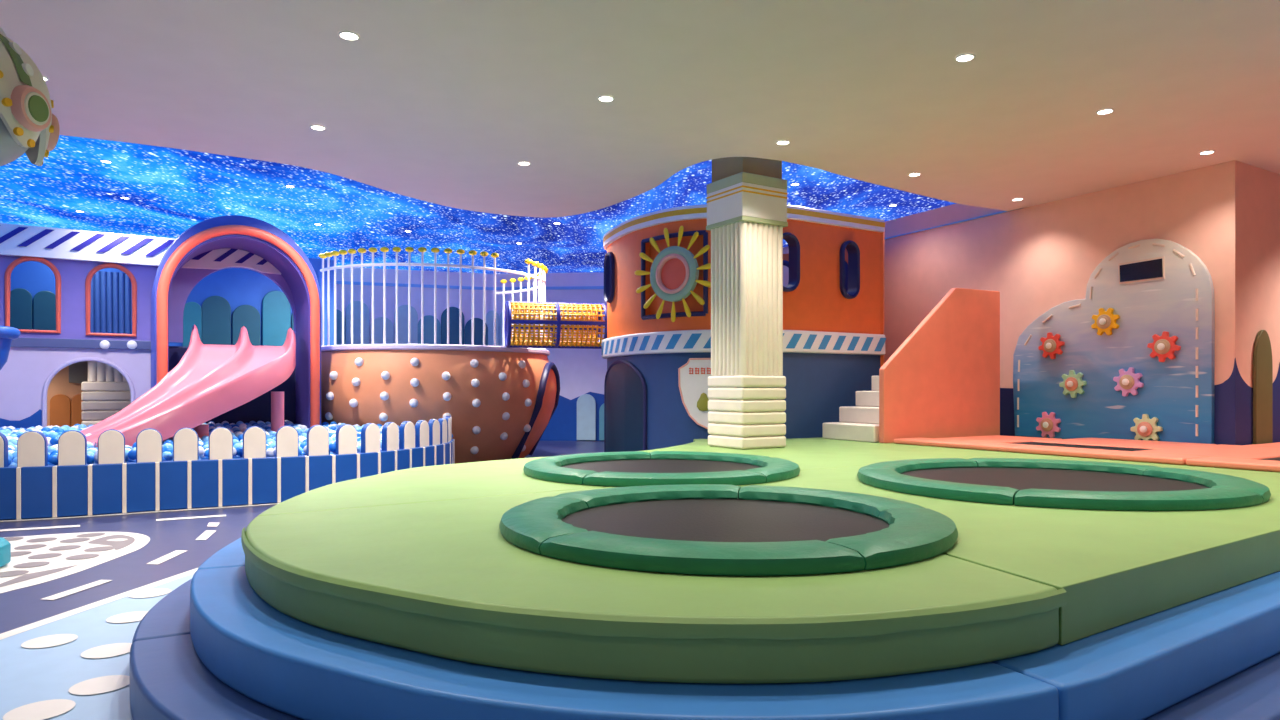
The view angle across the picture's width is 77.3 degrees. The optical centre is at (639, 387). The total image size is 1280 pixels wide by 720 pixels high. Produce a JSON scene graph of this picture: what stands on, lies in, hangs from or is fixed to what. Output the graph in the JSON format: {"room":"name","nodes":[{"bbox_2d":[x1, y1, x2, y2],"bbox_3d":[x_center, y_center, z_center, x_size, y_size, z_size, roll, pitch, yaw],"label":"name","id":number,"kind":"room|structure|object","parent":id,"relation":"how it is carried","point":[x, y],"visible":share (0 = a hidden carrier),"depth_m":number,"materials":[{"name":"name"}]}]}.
{"room":"indoor playground","nodes":[
{"label":"indoor playground","id":0,"kind":"room"},
{"bbox_2d":[10,258,333,425],"bbox_3d":[-8.648,-0.590,13.556,6.600,3.720,0.100,0,0,-33],"label":"wall","id":1,"kind":"structure","parent":0,"point":[238,286],"depth_m":14.24,"materials":[{"name":"blue paint"}]},
{"bbox_2d":[10,288,31,329],"bbox_3d":[-9.824,-1.116,12.682,0.303,0.932,0.060,0,0,-33],"label":"pad","id":2,"kind":"object","parent":1,"relation":"attached to","point":[20,298],"visible":0.65,"depth_m":12.67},
{"bbox_2d":[33,291,55,330],"bbox_3d":[-9.551,-1.107,12.860,0.324,0.914,0.060,0,0,-33],"label":"pad","id":3,"kind":"object","parent":1,"relation":"attached to","point":[44,302],"visible":0.63,"depth_m":12.83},
{"bbox_2d":[50,394,70,426],"bbox_3d":[-9.392,0.674,12.963,0.277,1.152,0.060,0,0,-33],"label":"pad","id":4,"kind":"object","parent":1,"relation":"attached to","point":[60,404],"visible":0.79,"depth_m":12.94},
{"bbox_2d":[71,394,82,426],"bbox_3d":[-9.174,0.674,13.104,0.229,1.151,0.060,0,0,-33],"label":"pad","id":5,"kind":"object","parent":1,"relation":"attached to","point":[76,401],"visible":0.41,"depth_m":13.05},
{"bbox_2d":[69,361,87,383],"bbox_3d":[-9.181,-0.321,13.103,0.283,0.519,0.060,0,0,-33],"label":"wall panel","id":6,"kind":"object","parent":1,"relation":"attached to","point":[78,372],"visible":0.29,"depth_m":13.07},
{"bbox_2d":[90,271,131,333],"bbox_3d":[-8.861,-1.290,13.292,0.998,1.280,0.090,0,0,-33],"label":"curtain","id":7,"kind":"object","parent":1,"relation":"attached to","point":[111,292],"visible":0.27,"depth_m":13.30,"materials":[{"name":"blue fabric"}]},
{"bbox_2d":[183,302,201,346],"bbox_3d":[-7.825,-1.078,13.981,0.291,0.857,0.060,0,0,-33],"label":"pad","id":8,"kind":"object","parent":1,"relation":"attached to","point":[192,313],"visible":0.63,"depth_m":13.94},
{"bbox_2d":[202,296,230,344],"bbox_3d":[-7.511,-1.143,14.184,0.457,0.985,0.060,0,0,-33],"label":"pad","id":9,"kind":"object","parent":1,"relation":"attached to","point":[216,310],"visible":0.78,"depth_m":14.16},
{"bbox_2d":[232,305,259,345],"bbox_3d":[-7.107,-1.076,14.447,0.458,0.852,0.060,0,0,-33],"label":"pad","id":10,"kind":"object","parent":1,"relation":"attached to","point":[248,316],"visible":0.84,"depth_m":14.43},
{"bbox_2d":[262,291,290,345],"bbox_3d":[-6.688,-1.219,14.719,0.475,1.139,0.060,0,0,-33],"label":"pad","id":11,"kind":"object","parent":1,"relation":"attached to","point":[276,308],"visible":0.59,"depth_m":14.68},
{"bbox_2d":[291,313,293,331],"bbox_3d":[-6.282,-1.095,14.982,0.457,0.889,0.060,0,0,-33],"label":"pad","id":12,"kind":"object","parent":1,"relation":"attached to","point":[292,321],"visible":0.12,"depth_m":14.85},
{"bbox_2d":[0,441,603,719],"bbox_3d":[1.000,1.267,9.500,30.000,0.006,25.000,0,0,0],"label":"floor","id":13,"kind":"structure","parent":0,"point":[75,593],"depth_m":4.99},
{"bbox_2d":[0,537,10,566],"bbox_3d":[-4.731,1.168,5.582,0.540,0.196,0.540,0,0,0],"label":"pouf","id":14,"kind":"object","parent":13,"relation":"on","point":[5,546],"visible":1,"depth_m":5.65,"materials":[{"name":"teal leather"}]},
{"bbox_2d":[81,361,130,425],"bbox_3d":[-8.335,0.332,12.686,0.840,1.833,0.700,0,0,-33],"label":"column","id":15,"kind":"structure","parent":13,"relation":"on","point":[106,392],"depth_m":12.31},
{"bbox_2d":[0,223,303,428],"bbox_3d":[-8.381,-0.500,12.382,6.030,3.540,2.060,0,0,-33],"label":"playhouse","id":16,"kind":"object","parent":13,"relation":"on","point":[74,257],"visible":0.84,"depth_m":11.54,"materials":[{"name":"paint"}]},
{"bbox_2d":[0,326,20,369],"bbox_3d":[-8.452,-0.453,10.025,1.764,0.605,0.901,0,0,40],"label":"bucket","id":17,"kind":"object","parent":16,"relation":"attached to","point":[7,334],"visible":1,"depth_m":9.79,"materials":[{"name":"blue plastic"}]},
{"bbox_2d":[0,338,11,369],"bbox_3d":[-8.120,-0.400,9.750,0.760,0.500,0.760,0,0,0],"label":"bowl","id":18,"kind":"object","parent":17,"relation":"on","point":[5,343],"depth_m":9.81,"materials":[{"name":"blue plastic"}]},
{"bbox_2d":[100,340,109,348],"bbox_3d":[-7.753,-0.627,11.591,0.130,0.130,0.050,0,0,-33],"label":"lamp","id":19,"kind":"object","parent":16,"relation":"on","point":[104,344],"depth_m":11.58,"materials":[{"name":"white glass"}]},
{"bbox_2d":[127,340,136,348],"bbox_3d":[-7.474,-0.637,11.772,0.130,0.130,0.050,0,0,-33],"label":"lamp","id":20,"kind":"object","parent":16,"relation":"on","point":[131,344],"depth_m":11.76,"materials":[{"name":"white glass"}]},
{"bbox_2d":[80,324,295,447],"bbox_3d":[-5.928,0.152,10.771,1.882,2.215,3.741,0,0,10],"label":"slide","id":21,"kind":"object","parent":13,"relation":"on","point":[209,381],"visible":0.89,"depth_m":10.53,"materials":[{"name":"pink plastic"}]},
{"bbox_2d":[0,420,452,465],"bbox_3d":[-5.575,0.685,10.471,6.599,0.362,4.349,0,0,-33],"label":"balls","id":22,"kind":"object","parent":13,"relation":"on","point":[52,433],"visible":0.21,"depth_m":10.67},
{"bbox_2d":[48,447,55,452],"bbox_3d":[-6.263,0.679,8.509,0.112,0.112,0.110,0,0,0],"label":"ball","id":23,"kind":"object","parent":22,"relation":"on","point":[50,449],"visible":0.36,"depth_m":8.47,"materials":[{"name":"plastic"}]},
{"bbox_2d":[48,455,57,464],"bbox_3d":[-5.865,0.725,8.002,0.112,0.112,0.110,0,0,0],"label":"ball","id":24,"kind":"object","parent":22,"relation":"on","point":[52,459],"visible":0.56,"depth_m":7.97,"materials":[{"name":"blue plastic"}]},
{"bbox_2d":[87,455,94,463],"bbox_3d":[-5.582,0.730,8.098,0.112,0.112,0.110,0,0,0],"label":"ball","id":25,"kind":"object","parent":22,"relation":"on","point":[90,459],"visible":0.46,"depth_m":8.07,"materials":[{"name":"blue plastic"}]},
{"bbox_2d":[125,449,128,459],"bbox_3d":[-5.354,0.689,8.309,0.112,0.112,0.110,0,0,0],"label":"ball","id":26,"kind":"object","parent":22,"relation":"on","point":[126,450],"visible":0.36,"depth_m":8.28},
{"bbox_2d":[128,449,135,459],"bbox_3d":[-5.256,0.693,8.310,0.112,0.112,0.110,0,0,0],"label":"ball","id":27,"kind":"object","parent":22,"relation":"on","point":[132,453],"visible":0.7,"depth_m":8.27,"materials":[{"name":"blue plastic"}]},
{"bbox_2d":[163,451,171,460],"bbox_3d":[-5.025,0.729,8.495,0.112,0.112,0.110,0,0,0],"label":"ball","id":28,"kind":"object","parent":22,"relation":"on","point":[168,455],"visible":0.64,"depth_m":8.46,"materials":[{"name":"blue plastic"}]},
{"bbox_2d":[163,446,172,452],"bbox_3d":[-5.069,0.683,8.602,0.112,0.112,0.110,0,0,0],"label":"ball","id":29,"kind":"object","parent":22,"relation":"on","point":[168,448],"visible":0.43,"depth_m":8.57,"materials":[{"name":"blue plastic"}]},
{"bbox_2d":[199,446,203,456],"bbox_3d":[-4.747,0.683,8.603,0.112,0.112,0.110,0,0,0],"label":"ball","id":30,"kind":"object","parent":22,"relation":"on","point":[201,449],"visible":0.42,"depth_m":8.58,"materials":[{"name":"white plastic"}]},
{"bbox_2d":[204,449,208,456],"bbox_3d":[-4.686,0.722,8.712,0.112,0.112,0.110,0,0,0],"label":"ball","id":31,"kind":"object","parent":22,"relation":"on","point":[206,453],"visible":0.38,"depth_m":8.66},
{"bbox_2d":[236,446,242,455],"bbox_3d":[-4.395,0.691,8.805,0.112,0.112,0.110,0,0,0],"label":"ball","id":32,"kind":"object","parent":22,"relation":"on","point":[239,449],"visible":0.7,"depth_m":8.76,"materials":[{"name":"blue plastic"}]},
{"bbox_2d":[266,448,275,456],"bbox_3d":[-4.113,0.725,8.908,0.112,0.112,0.110,0,0,0],"label":"ball","id":33,"kind":"object","parent":22,"relation":"on","point":[270,452],"visible":0.79,"depth_m":8.87,"materials":[{"name":"white plastic"}]},
{"bbox_2d":[300,442,306,448],"bbox_3d":[-3.899,0.682,9.304,0.112,0.112,0.110,0,0,0],"label":"ball","id":34,"kind":"object","parent":22,"relation":"on","point":[303,444],"visible":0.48,"depth_m":9.26,"materials":[{"name":"blue plastic"}]},
{"bbox_2d":[329,442,335,451],"bbox_3d":[-3.559,0.688,9.291,0.112,0.112,0.110,0,0,0],"label":"ball","id":35,"kind":"object","parent":22,"relation":"on","point":[332,446],"visible":0.76,"depth_m":9.25,"materials":[{"name":"blue plastic"}]},
{"bbox_2d":[0,416,454,521],"bbox_3d":[-4.642,0.840,9.058,6.801,0.850,1.811,0,0,-45],"label":"fence","id":36,"kind":"object","parent":13,"relation":"on","point":[33,488],"visible":0.9,"depth_m":8.35,"materials":[{"name":"blue plastic"}]},
{"bbox_2d":[151,215,320,428],"bbox_3d":[-6.057,-0.620,12.042,2.200,3.780,1.226,0,0,-33],"label":"arch porch","id":37,"kind":"object","parent":13,"relation":"on","point":[260,238],"visible":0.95,"depth_m":11.91,"materials":[{"name":"plastic"}]},
{"bbox_2d":[321,344,559,463],"bbox_3d":[-3.701,0.295,14.379,4.371,1.950,4.375,0,0,0],"label":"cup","id":38,"kind":"object","parent":13,"relation":"on","point":[500,401],"visible":0.89,"depth_m":12.56,"materials":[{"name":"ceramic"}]},
{"bbox_2d":[319,247,547,349],"bbox_3d":[-3.082,-1.437,13.944,2.473,1.511,4.116,0,0,36],"label":"railing","id":39,"kind":"object","parent":38,"relation":"on","point":[543,270],"visible":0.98,"depth_m":12.62,"materials":[{"name":"white metal"}]},
{"bbox_2d":[504,301,606,348],"bbox_3d":[-1.380,-1.030,13.135,1.632,0.758,0.758,0,0,-14],"label":"tunnel","id":40,"kind":"object","parent":38,"relation":"on","point":[597,323],"visible":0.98,"depth_m":12.93,"materials":[{"name":"yellow plastic"}]},
{"bbox_2d":[130,579,1279,719],"bbox_3d":[1.762,1.168,6.322,9.803,0.196,6.496,0,0,-34],"label":"step","id":41,"kind":"structure","parent":13,"relation":"on","point":[169,680],"depth_m":2.86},
{"bbox_2d":[190,538,1279,719],"bbox_3d":[1.851,0.969,6.384,9.585,0.198,6.061,0,0,-34],"label":"step","id":42,"kind":"structure","parent":41,"relation":"on","point":[1138,669],"depth_m":2.48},
{"bbox_2d":[241,437,1279,683],"bbox_3d":[2.922,0.769,7.881,12.635,0.198,6.898,0,0,-34],"label":"platform","id":43,"kind":"object","parent":42,"relation":"on","point":[417,559],"visible":0.76,"depth_m":2.86,"materials":[{"name":"green plastic"}]},
{"bbox_2d":[523,451,799,486],"bbox_3d":[0.170,0.627,6.450,2.199,0.078,2.200,0,0,28],"label":"trampoline","id":44,"kind":"object","parent":43,"relation":"on","point":[629,468],"visible":0.99,"depth_m":6.27,"materials":[{"name":"green plastic"}]},
{"bbox_2d":[499,484,957,575],"bbox_3d":[0.400,0.627,3.900,2.139,0.078,2.140,0,0,-3],"label":"trampoline","id":45,"kind":"object","parent":43,"relation":"on","point":[699,529],"visible":1,"depth_m":3.56,"materials":[{"name":"green plastic"}]},
{"bbox_2d":[706,157,787,448],"bbox_3d":[1.211,-1.046,9.094,0.660,3.428,0.660,0,0,-32],"label":"column","id":46,"kind":"structure","parent":43,"relation":"on","point":[747,197],"depth_m":8.86,"materials":[{"name":"white paint"}]},
{"bbox_2d":[822,376,878,442],"bbox_3d":[3.560,0.040,10.690,2.090,1.259,0.950,0,0,-28],"label":"staircase","id":47,"kind":"structure","parent":43,"relation":"on","point":[860,422],"depth_m":10.38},
{"bbox_2d":[879,288,999,442],"bbox_3d":[3.857,-0.310,10.210,2.100,1.960,0.085,0,0,-28],"label":"wall","id":48,"kind":"structure","parent":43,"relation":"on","point":[943,381],"depth_m":10.21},
{"bbox_2d":[857,458,1270,510],"bbox_3d":[2.810,0.627,5.580,2.499,0.078,2.500,0,0,-15],"label":"trampoline","id":49,"kind":"object","parent":43,"relation":"on","point":[1070,484],"visible":1,"depth_m":5.27,"materials":[{"name":"green plastic"}]},
{"bbox_2d":[1012,442,1152,450],"bbox_3d":[4.637,0.631,8.509,0.580,0.018,1.390,0,0,-31],"label":"bed","id":50,"kind":"object","parent":43,"relation":"on","point":[1027,443],"visible":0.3,"depth_m":8.51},
{"bbox_2d":[894,435,1279,471],"bbox_3d":[6.417,0.639,8.123,4.199,0.058,6.079,0,0,-31],"label":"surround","id":51,"kind":"object","parent":43,"relation":"on","point":[1244,457],"visible":0.96,"depth_m":7.93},
{"bbox_2d":[1259,457,1279,460],"bbox_3d":[6.291,0.631,6.004,0.800,0.018,2.590,0,0,-31],"label":"bed","id":52,"kind":"object","parent":43,"relation":"on","point":[1277,458],"visible":0.25,"depth_m":6.96,"materials":[{"name":"orange"}]},
{"bbox_2d":[601,204,885,451],"bbox_3d":[1.576,-0.595,12.756,4.410,3.730,4.310,0,0,0],"label":"wall","id":53,"kind":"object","parent":13,"relation":"on","point":[834,339],"visible":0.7,"depth_m":11.23,"materials":[{"name":"orange paint"}]},
{"bbox_2d":[635,226,710,321],"bbox_3d":[0.455,-1.544,10.873,1.304,1.297,0.100,0,0,36],"label":"sun ornament","id":54,"kind":"object","parent":53,"relation":"attached to","point":[674,272],"visible":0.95,"depth_m":10.85,"materials":[{"name":"plastic"}]},
{"bbox_2d":[678,358,735,428],"bbox_3d":[0.899,0.075,10.690,0.794,0.954,0.092,0,0,13],"label":"sign","id":55,"kind":"object","parent":53,"relation":"attached to","point":[693,376],"visible":0.66,"depth_m":10.74,"materials":[{"name":"white plastic"}]},
{"bbox_2d":[336,267,489,344],"bbox_3d":[-6.595,-0.750,18.446,6.208,4.040,0.150,0,0,-19],"label":"wall","id":56,"kind":"structure","parent":0,"point":[441,277],"depth_m":18.83,"materials":[{"name":"purple paint"}]},
{"bbox_2d":[336,309,345,344],"bbox_3d":[-6.959,-0.275,18.194,0.494,3.051,0.060,0,0,-19],"label":"pad","id":57,"kind":"object","parent":56,"relation":"attached to","point":[338,312],"visible":0.23,"depth_m":18.20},
{"bbox_2d":[346,301,368,344],"bbox_3d":[-6.483,-0.376,18.361,0.503,3.251,0.060,0,0,-19],"label":"pad","id":58,"kind":"object","parent":56,"relation":"attached to","point":[356,304],"visible":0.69,"depth_m":18.33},
{"bbox_2d":[370,317,393,343],"bbox_3d":[-5.976,-0.199,18.538,0.513,2.899,0.060,0,0,-19],"label":"pad","id":59,"kind":"object","parent":56,"relation":"attached to","point":[378,322],"visible":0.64,"depth_m":18.51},
{"bbox_2d":[394,305,417,343],"bbox_3d":[-5.471,-0.348,18.715,0.523,3.196,0.060,0,0,-19],"label":"pad","id":60,"kind":"object","parent":56,"relation":"attached to","point":[402,310],"visible":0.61,"depth_m":18.68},
{"bbox_2d":[418,315,440,343],"bbox_3d":[-4.977,-0.233,18.888,0.532,2.965,0.060,0,0,-19],"label":"pad","id":61,"kind":"object","parent":56,"relation":"attached to","point":[428,320],"visible":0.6,"depth_m":18.86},
{"bbox_2d":[441,307,463,344],"bbox_3d":[-4.463,-0.342,19.068,0.543,3.185,0.060,0,0,-19],"label":"pad","id":62,"kind":"object","parent":56,"relation":"attached to","point":[454,313],"visible":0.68,"depth_m":19.03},
{"bbox_2d":[336,281,603,289],"bbox_3d":[-3.732,-2.405,18.748,11.809,0.070,1.266,0,0,-8],"label":"trim","id":63,"kind":"structure","parent":56,"relation":"attached to","point":[337,282],"depth_m":19.16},
{"bbox_2d":[465,318,487,344],"bbox_3d":[-3.939,-0.219,19.251,0.553,2.938,0.060,0,0,-19],"label":"pad","id":64,"kind":"object","parent":56,"relation":"attached to","point":[478,323],"visible":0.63,"depth_m":19.22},
{"bbox_2d":[0,135,955,273],"bbox_3d":[-2.750,-2.800,12.600,22.500,0.060,15.200,0,0,0],"label":"ceiling","id":65,"kind":"structure","parent":0,"point":[170,191],"depth_m":12.01,"materials":[{"name":"blue paint"}]},
{"bbox_2d":[490,273,606,399],"bbox_3d":[-0.714,-0.750,19.250,5.857,4.040,0.150,0,0,4],"label":"wall","id":66,"kind":"structure","parent":0,"point":[581,371],"depth_m":19.25,"materials":[{"name":"purple paint"}]},
{"bbox_2d":[486,310,498,345],"bbox_3d":[-3.567,-0.314,19.352,0.321,3.129,0.060,0,0,4],"label":"pad","id":67,"kind":"object","parent":66,"relation":"attached to","point":[490,315],"visible":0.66,"depth_m":19.32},
{"bbox_2d":[499,312,517,345],"bbox_3d":[-3.174,-0.325,19.322,0.443,3.150,0.060,0,0,4],"label":"pad","id":68,"kind":"object","parent":66,"relation":"attached to","point":[501,314],"visible":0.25,"depth_m":19.31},
{"bbox_2d":[540,392,603,440],"bbox_3d":[-1.697,0.680,19.230,3.402,1.180,0.020,0,0,4],"label":"wall panel","id":69,"kind":"object","parent":66,"relation":"attached to","point":[562,426],"visible":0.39,"depth_m":19.23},
{"bbox_2d":[577,394,595,439],"bbox_3d":[-1.285,0.697,19.126,0.459,1.106,0.060,0,0,4],"label":"pad","id":70,"kind":"object","parent":69,"relation":"attached to","point":[586,403],"visible":1,"depth_m":19.09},
{"bbox_2d":[599,404,603,439],"bbox_3d":[-0.745,0.792,19.085,0.457,0.915,0.060,0,0,4],"label":"pad","id":71,"kind":"object","parent":69,"relation":"attached to","point":[601,410],"visible":0.35,"depth_m":19.07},
{"bbox_2d":[0,0,1279,217],"bbox_3d":[1.000,-2.505,5.250,30.000,0.070,15.500,0,0,0],"label":"ceiling","id":72,"kind":"structure","parent":0,"point":[441,102],"depth_m":6.60,"materials":[{"name":"paint"}]},
{"bbox_2d":[0,27,59,165],"bbox_3d":[-3.620,-1.814,4.200,0.970,1.312,0.920,0,0,0],"label":"hanging decoration","id":73,"kind":"object","parent":72,"relation":"hanging from","point":[28,125],"visible":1,"depth_m":4.18,"materials":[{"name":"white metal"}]},
{"bbox_2d":[310,125,325,129],"bbox_3d":[-3.047,-2.464,7.571,0.141,0.010,0.141,0,0,0],"label":"recessed light","id":74,"kind":"object","parent":72,"relation":"in","point":[316,127],"visible":1,"depth_m":7.57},
{"bbox_2d":[338,31,359,40],"bbox_3d":[-2.036,-2.464,5.598,0.141,0.010,0.141,0,0,0],"label":"recessed light","id":75,"kind":"object","parent":72,"relation":"in","point":[347,35],"visible":1,"depth_m":5.59,"materials":[{"name":"white plastic"}]},
{"bbox_2d":[518,161,529,165],"bbox_3d":[-1.273,-2.464,8.782,0.141,0.010,0.141,0,0,0],"label":"recessed light","id":76,"kind":"object","parent":72,"relation":"in","point":[524,163],"visible":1,"depth_m":8.78,"materials":[{"name":"white plastic"}]},
{"bbox_2d":[598,95,613,101],"bbox_3d":[-0.290,-2.464,6.814,0.141,0.010,0.141,0,0,0],"label":"recessed light","id":77,"kind":"object","parent":72,"relation":"in","point":[604,98],"visible":1,"depth_m":6.81,"materials":[{"name":"white plastic"}]},
{"bbox_2d":[776,140,789,144],"bbox_3d":[1.436,-2.464,8.033,0.141,0.010,0.141,0,0,0],"label":"recessed light","id":78,"kind":"object","parent":72,"relation":"in","point":[780,142],"visible":1,"depth_m":8.03,"materials":[{"name":"white plastic"}]},
{"bbox_2d":[908,172,920,175],"bbox_3d":[3.168,-2.464,9.234,0.141,0.010,0.141,0,0,0],"label":"recessed light","id":79,"kind":"object","parent":72,"relation":"in","point":[915,173],"visible":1,"depth_m":9.24,"materials":[{"name":"white plastic"}]},
{"bbox_2d":[955,53,974,61],"bbox_3d":[2.425,-2.464,5.970,0.141,0.010,0.141,0,0,0],"label":"recessed light","id":80,"kind":"object","parent":72,"relation":"in","point":[965,57],"visible":1,"depth_m":5.97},
{"bbox_2d":[1096,108,1113,114],"bbox_3d":[4.146,-2.464,7.134,0.141,0.010,0.141,0,0,0],"label":"recessed light","id":81,"kind":"object","parent":72,"relation":"in","point":[1108,110],"visible":1,"depth_m":7.13,"materials":[{"name":"white plastic"}]},
{"bbox_2d":[1199,150,1214,154],"bbox_3d":[5.934,-2.464,8.373,0.141,0.010,0.141,0,0,0],"label":"recessed light","id":82,"kind":"object","parent":72,"relation":"in","point":[1207,151],"visible":1,"depth_m":8.38,"materials":[{"name":"white plastic"}]},
{"bbox_2d":[783,160,1235,444],"bbox_3d":[3.780,-0.750,13.928,0.024,4.040,11.805,0,0,-27],"label":"wall","id":83,"kind":"structure","parent":0,"point":[1040,258],"depth_m":10.62,"materials":[{"name":"paint"}]},
{"bbox_2d":[884,208,1021,239],"bbox_3d":[3.168,-2.480,15.078,0.030,0.020,9.200,0,0,-27],"label":"trim","id":84,"kind":"structure","parent":83,"relation":"attached to","point":[1020,208],"depth_m":12.09,"materials":[{"name":"paint"}]},
{"bbox_2d":[1013,239,1214,443],"bbox_3d":[5.745,-0.550,9.947,0.081,2.420,2.527,0,0,-27],"label":"board","id":85,"kind":"object","parent":83,"relation":"attached to","point":[1154,286],"visible":0.96,"depth_m":9.61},
{"bbox_2d":[1036,412,1060,437],"bbox_3d":[5.367,0.484,10.542,0.091,0.341,0.341,0,0,-27],"label":"gear","id":86,"kind":"object","parent":85,"relation":"attached to","point":[1048,424],"visible":1,"depth_m":10.51,"materials":[{"name":"pink plastic"}]},
{"bbox_2d":[1038,332,1064,358],"bbox_3d":[5.386,-0.554,10.504,0.091,0.355,0.355,0,0,-27],"label":"gear","id":87,"kind":"object","parent":85,"relation":"attached to","point":[1051,345],"visible":1,"depth_m":10.47,"materials":[{"name":"red plastic"}]},
{"bbox_2d":[1059,370,1086,397],"bbox_3d":[5.523,-0.051,10.235,0.091,0.356,0.356,0,0,-27],"label":"gear","id":88,"kind":"object","parent":85,"relation":"attached to","point":[1072,383],"visible":1,"depth_m":10.21,"materials":[{"name":"green plastic"}]},
{"bbox_2d":[1091,308,1119,335],"bbox_3d":[5.717,-0.817,9.854,0.091,0.345,0.345,0,0,-27],"label":"gear","id":89,"kind":"object","parent":85,"relation":"attached to","point":[1105,321],"visible":1,"depth_m":9.82,"materials":[{"name":"plastic"}]},
{"bbox_2d":[1113,367,1143,396],"bbox_3d":[5.846,-0.072,9.601,0.091,0.350,0.350,0,0,-27],"label":"gear","id":90,"kind":"object","parent":85,"relation":"attached to","point":[1128,381],"visible":1,"depth_m":9.57,"materials":[{"name":"pink plastic"}]},
{"bbox_2d":[1130,414,1162,440],"bbox_3d":[5.942,0.484,9.412,0.091,0.356,0.356,0,0,-27],"label":"gear","id":91,"kind":"object","parent":85,"relation":"attached to","point":[1145,428],"visible":0.93,"depth_m":9.38,"materials":[{"name":"beige plastic"}]},
{"bbox_2d":[1147,331,1180,361],"bbox_3d":[6.032,-0.476,9.235,0.091,0.355,0.355,0,0,-27],"label":"gear","id":92,"kind":"object","parent":85,"relation":"attached to","point":[1164,346],"visible":1,"depth_m":9.21,"materials":[{"name":"red plastic"}]},
{"bbox_2d":[1233,160,1279,444],"bbox_3d":[8.783,-0.600,10.120,5.505,3.740,0.024,0,0,-32],"label":"wall","id":93,"kind":"structure","parent":0,"point":[1257,189],"depth_m":8.90,"materials":[{"name":"paint"}]},
{"bbox_2d":[1253,330,1272,443],"bbox_3d":[6.986,0.009,8.974,0.418,1.322,0.035,0,0,-32],"label":"wall panel","id":94,"kind":"object","parent":93,"relation":"attached to","point":[1262,356],"visible":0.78,"depth_m":8.93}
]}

